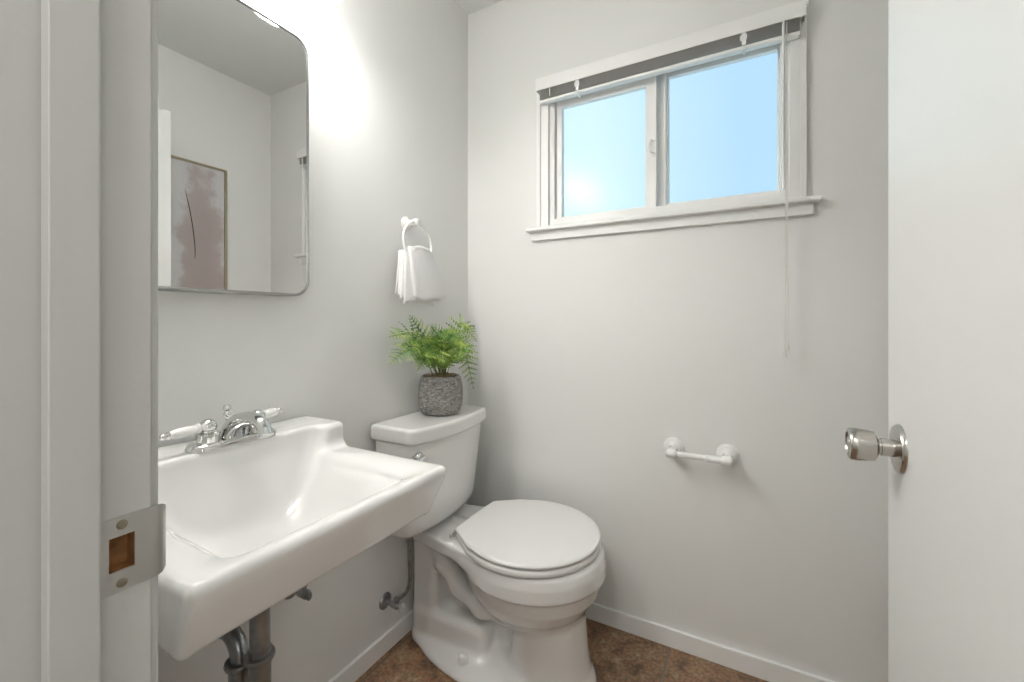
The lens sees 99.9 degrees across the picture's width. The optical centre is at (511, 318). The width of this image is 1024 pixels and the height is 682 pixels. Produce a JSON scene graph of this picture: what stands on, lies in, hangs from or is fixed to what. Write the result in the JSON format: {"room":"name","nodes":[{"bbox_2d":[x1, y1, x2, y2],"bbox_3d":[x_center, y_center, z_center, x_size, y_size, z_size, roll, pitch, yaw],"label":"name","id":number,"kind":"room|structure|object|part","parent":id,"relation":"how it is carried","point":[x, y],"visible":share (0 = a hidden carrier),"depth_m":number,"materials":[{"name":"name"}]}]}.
{"room":"bathroom","nodes":[
{"label":"bathroom","id":0,"kind":"room"},
{"bbox_2d":[158,0,467,681],"bbox_3d":[-0.566,-0.105,1.317,0.120,2.440,1.615,0,0,29],"label":"wall","id":1,"kind":"structure","parent":0,"point":[388,79],"depth_m":1.31,"materials":[{"name":"white paint"}]},
{"bbox_2d":[158,0,308,296],"bbox_3d":[-0.665,-0.393,0.952,0.060,0.669,0.442,0,0,29],"label":"wall mirror","id":2,"kind":"object","parent":1,"relation":"attached to","point":[233,81],"visible":0.7,"depth_m":0.96,"materials":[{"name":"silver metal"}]},
{"bbox_2d":[285,585,311,600],"bbox_3d":[-0.585,0.566,1.076,0.079,0.360,0.182,0,0,29],"label":"shutoff valve","id":3,"kind":"object","parent":1,"relation":"attached to","point":[303,593],"visible":0.33,"depth_m":1.12,"materials":[{"name":"silver metal"}]},
{"bbox_3d":[-0.529,0.718,1.117,0.011,0.026,0.016,0,0,29],"label":"valve handle","id":4,"kind":"part","parent":3,"relation":"part of","materials":[{"name":"silver metal"}]},
{"bbox_2d":[158,416,445,661],"bbox_3d":[-0.476,0.377,0.852,0.481,0.225,0.528,0,0,29],"label":"sink","id":5,"kind":"object","parent":1,"relation":"attached to","point":[250,525],"visible":0.82,"depth_m":0.83,"materials":[{"name":"white porcelain"},{"name":"chrome"}]},
{"bbox_2d":[159,404,282,453],"bbox_3d":[-0.606,0.227,0.934,0.191,0.082,0.211,0,0,-18],"label":"faucet","id":6,"kind":"object","parent":5,"relation":"on","point":[233,432],"visible":1,"depth_m":0.88,"materials":[{"name":"silver metal"}]},
{"bbox_3d":[-0.643,0.221,0.847,0.022,0.021,0.056,0,0,29],"label":"lever","id":7,"kind":"part","parent":6,"relation":"part of","materials":[{"name":"white ceramic"}]},
{"bbox_3d":[-0.625,0.231,0.883,0.047,0.053,0.047,0,0,29],"label":"handle","id":8,"kind":"part","parent":6,"relation":"part of","materials":[{"name":"silver metal"}]},
{"bbox_3d":[-0.623,0.221,0.941,0.017,0.069,0.017,0,0,29],"label":"lift rod","id":9,"kind":"part","parent":6,"relation":"part of","materials":[{"name":"silver metal"}]},
{"bbox_3d":[-0.600,0.259,0.928,0.058,0.014,0.180,0,0,29],"label":"plate","id":10,"kind":"part","parent":6,"relation":"part of","materials":[{"name":"silver metal"}]},
{"bbox_3d":[-0.559,0.231,0.905,0.161,0.075,0.054,0,0,29],"label":"spout","id":11,"kind":"part","parent":6,"relation":"part of","materials":[{"name":"silver metal"}]},
{"bbox_3d":[-0.576,0.231,0.973,0.047,0.053,0.047,0,0,29],"label":"handle","id":12,"kind":"part","parent":6,"relation":"part of","materials":[{"name":"silver metal"}]},
{"bbox_3d":[-0.571,0.221,1.013,0.021,0.021,0.056,0,0,6],"label":"lever","id":13,"kind":"part","parent":6,"relation":"part of","materials":[{"name":"white ceramic"}]},
{"bbox_2d":[219,608,275,681],"bbox_3d":[-0.589,0.640,0.913,0.234,0.381,0.080,0,0,29],"label":"drain pipe","id":14,"kind":"object","parent":5,"relation":"attached to","point":[245,663],"visible":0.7,"depth_m":0.86,"materials":[{"name":"silver metal"}]},
{"bbox_3d":[-0.625,0.687,0.933,0.152,0.066,0.035,0,0,29],"label":"trap arm","id":15,"kind":"part","parent":14,"relation":"part of","materials":[{"name":"silver metal"}]},
{"bbox_2d":[328,609,412,681],"bbox_3d":[-0.512,1.084,1.279,0.012,0.062,1.350,0,0,29],"label":"baseboard","id":16,"kind":"structure","parent":1,"relation":"attached to","point":[384,643],"depth_m":1.39,"materials":[{"name":"white paint"}]},
{"bbox_2d":[379,537,413,613],"bbox_3d":[-0.377,0.832,1.419,0.113,0.286,0.054,0,0,29],"label":"water supply valve","id":17,"kind":"object","parent":1,"relation":"attached to","point":[385,600],"visible":0.98,"depth_m":1.41,"materials":[{"name":"silver metal"}]},
{"bbox_3d":[-0.366,0.948,1.413,0.020,0.036,0.020,0,0,29],"label":"valve handle","id":18,"kind":"part","parent":17,"relation":"part of","materials":[{"name":"silver metal"}]},
{"bbox_2d":[401,216,432,254],"bbox_3d":[-0.349,-0.279,1.520,0.065,0.175,0.154,0,0,29],"label":"towel ring","id":19,"kind":"object","parent":1,"relation":"attached to","point":[407,223],"visible":0.8,"depth_m":1.51,"materials":[{"name":"white ceramic"}]},
{"bbox_2d":[395,246,445,305],"bbox_3d":[-0.321,-0.152,1.520,0.076,0.207,0.212,0,0,29],"label":"hand towel","id":20,"kind":"object","parent":19,"relation":"hanging from","point":[418,279],"visible":0.99,"depth_m":1.47,"materials":[{"name":"white fabric"}]},
{"bbox_2d":[455,0,502,14],"bbox_3d":[-0.268,-1.350,0.283,3.200,0.050,3.140,0,0,29],"label":"ceiling","id":21,"kind":"structure","parent":0,"point":[469,6],"depth_m":1.81,"materials":[{"name":"white paint"}]},
{"bbox_2d":[355,618,767,681],"bbox_3d":[-0.268,1.140,0.283,3.200,0.050,3.140,0,0,29],"label":"floor","id":22,"kind":"structure","parent":0,"point":[616,655],"depth_m":1.39,"materials":[{"name":"brown tile"}]},
{"bbox_2d":[371,404,605,681],"bbox_3d":[-0.047,0.725,1.407,0.683,0.778,0.509,0,0,29],"label":"toilet","id":23,"kind":"object","parent":22,"relation":"on","point":[504,590],"visible":0.88,"depth_m":1.35,"materials":[{"name":"white porcelain"},{"name":"white plastic"},{"name":"chrome"}]},
{"bbox_3d":[-0.294,0.428,1.301,0.041,0.036,0.086,0,0,29],"label":"flush handle","id":24,"kind":"part","parent":23,"relation":"part of","materials":[{"name":"silver metal"}]},
{"bbox_3d":[-0.262,0.547,1.510,0.183,0.331,0.412,0,0,29],"label":"tank","id":25,"kind":"part","parent":23,"relation":"part of","materials":[{"name":"white ceramic"}]},
{"bbox_3d":[-0.260,0.361,1.509,0.212,0.050,0.426,0,0,29],"label":"tank lid","id":26,"kind":"part","parent":23,"relation":"part of","materials":[{"name":"white ceramic"}]},
{"bbox_2d":[388,313,477,415],"bbox_3d":[-0.261,0.157,1.477,0.219,0.359,0.419,0,0,29],"label":"potted fern","id":27,"kind":"object","parent":23,"relation":"on","point":[441,393],"visible":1,"depth_m":1.48,"materials":[{"name":"green plant"}]},
{"bbox_3d":[-0.315,0.149,1.412,0.014,0.122,0.254,0,0,29],"label":"stem","id":28,"kind":"part","parent":27,"relation":"part of","materials":[{"name":"green plant"}]},
{"bbox_2d":[418,373,462,415],"bbox_3d":[-0.255,0.269,1.541,0.159,0.136,0.159,0,0,29],"label":"pot","id":29,"kind":"object","parent":27,"relation":"attached to","point":[439,394],"depth_m":1.48,"materials":[{"name":"grey stone"}]},
{"bbox_3d":[-0.027,0.909,1.440,0.682,0.411,0.428,0,0,29],"label":"bowl","id":30,"kind":"part","parent":23,"relation":"part of","materials":[{"name":"white ceramic"}]},
{"bbox_3d":[0.065,0.701,1.390,0.436,0.020,0.436,0,0,29],"label":"seat","id":31,"kind":"part","parent":23,"relation":"part of","materials":[{"name":"white plastic"}]},
{"bbox_3d":[0.063,0.679,1.391,0.439,0.015,0.436,0,0,29],"label":"seat lid","id":32,"kind":"part","parent":23,"relation":"part of","materials":[{"name":"white plastic"}]},
{"bbox_2d":[468,0,887,681],"bbox_3d":[0.512,-0.105,1.566,1.531,2.440,0.140,0,0,29],"label":"wall","id":33,"kind":"structure","parent":0,"point":[594,352],"depth_m":1.42,"materials":[{"name":"white paint"}]},
{"bbox_2d":[549,41,788,224],"bbox_3d":[0.514,-0.628,1.534,0.795,0.533,0.084,0,0,29],"label":"window","id":34,"kind":"structure","parent":33,"relation":"in","point":[657,87],"depth_m":1.52,"materials":[{"name":"white plastic"}]},
{"bbox_3d":[0.346,-0.631,1.607,0.382,0.491,0.027,0,0,29],"label":"sash","id":35,"kind":"part","parent":34,"relation":"part of","materials":[{"name":"white plastic"}]},
{"bbox_2d":[536,1,806,356],"bbox_3d":[0.477,-0.405,1.463,0.870,1.033,0.044,0,0,29],"label":"window blind","id":36,"kind":"object","parent":34,"relation":"attached to","point":[782,25],"visible":1,"depth_m":1.39,"materials":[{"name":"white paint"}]},
{"bbox_3d":[0.479,-0.839,1.470,0.841,0.012,0.024,0,0,29],"label":"rail","id":37,"kind":"part","parent":36,"relation":"part of","materials":[{"name":"white plastic"}]},
{"bbox_3d":[0.808,-0.394,1.268,0.012,0.962,0.009,0,0,29],"label":"lift cord","id":38,"kind":"part","parent":36,"relation":"part of","materials":[{"name":"white plastic"}]},
{"bbox_2d":[525,0,821,241],"bbox_3d":[0.485,-0.627,1.490,0.956,0.636,0.060,0,0,29],"label":"trim","id":39,"kind":"structure","parent":33,"relation":"attached to","point":[799,203],"depth_m":1.38,"materials":[{"name":"white paint"}]},
{"bbox_3d":[0.485,-0.353,1.490,0.956,0.020,0.060,0,0,29],"label":"sill","id":40,"kind":"part","parent":39,"relation":"part of","materials":[{"name":"white paint"}]},
{"bbox_2d":[663,437,739,466],"bbox_3d":[0.604,0.437,1.389,0.232,0.068,0.082,0,0,29],"label":"toilet paper holder","id":41,"kind":"object","parent":33,"relation":"attached to","point":[728,455],"visible":1,"depth_m":1.37,"materials":[{"name":"white ceramic"}]},
{"bbox_3d":[0.532,0.437,1.429,0.068,0.068,0.082,0,0,29],"label":"post","id":42,"kind":"part","parent":41,"relation":"part of","materials":[{"name":"white ceramic"}]},
{"bbox_3d":[0.676,0.437,1.350,0.068,0.068,0.082,0,0,29],"label":"post","id":43,"kind":"part","parent":41,"relation":"part of","materials":[{"name":"white ceramic"}]},
{"bbox_2d":[586,602,834,681],"bbox_3d":[0.481,1.084,1.496,1.519,0.062,0.012,0,0,29],"label":"baseboard","id":44,"kind":"structure","parent":33,"relation":"attached to","point":[744,662],"depth_m":1.41,"materials":[{"name":"white paint"}]},
{"bbox_3d":[-0.202,-0.105,0.267,1.531,2.440,0.125,0,0,29],"label":"wall","id":45,"kind":"structure","parent":0,"visible":0},
{"bbox_2d":[0,0,165,681],"bbox_3d":[-0.067,0.064,0.194,0.865,2.103,0.155,0,0,29],"label":"trim","id":46,"kind":"structure","parent":45,"relation":"attached to","point":[83,522],"depth_m":0.37,"materials":[{"name":"grey paint"}]},
{"bbox_3d":[-0.360,0.219,0.413,0.009,0.070,0.056,0,0,18],"label":"strike plate","id":47,"kind":"part","parent":46,"relation":"part of","materials":[{"name":"silver metal"}]},
{"bbox_3d":[-0.068,0.064,0.191,0.865,2.103,0.148,0,0,29],"label":"casing","id":48,"kind":"part","parent":46,"relation":"part of","materials":[{"name":"grey paint"}]},
{"bbox_2d":[845,0,1023,681],"bbox_3d":[0.474,0.094,0.399,0.166,2.018,0.743,0,0,29],"label":"door","id":49,"kind":"structure","parent":45,"relation":"in","point":[954,445],"depth_m":0.49,"materials":[{"name":"white paint"}]},
{"bbox_3d":[0.569,0.201,0.682,0.058,0.051,0.051,0,0,29],"label":"knob","id":50,"kind":"part","parent":49,"relation":"part of","materials":[{"name":"silver metal"}]}
]}

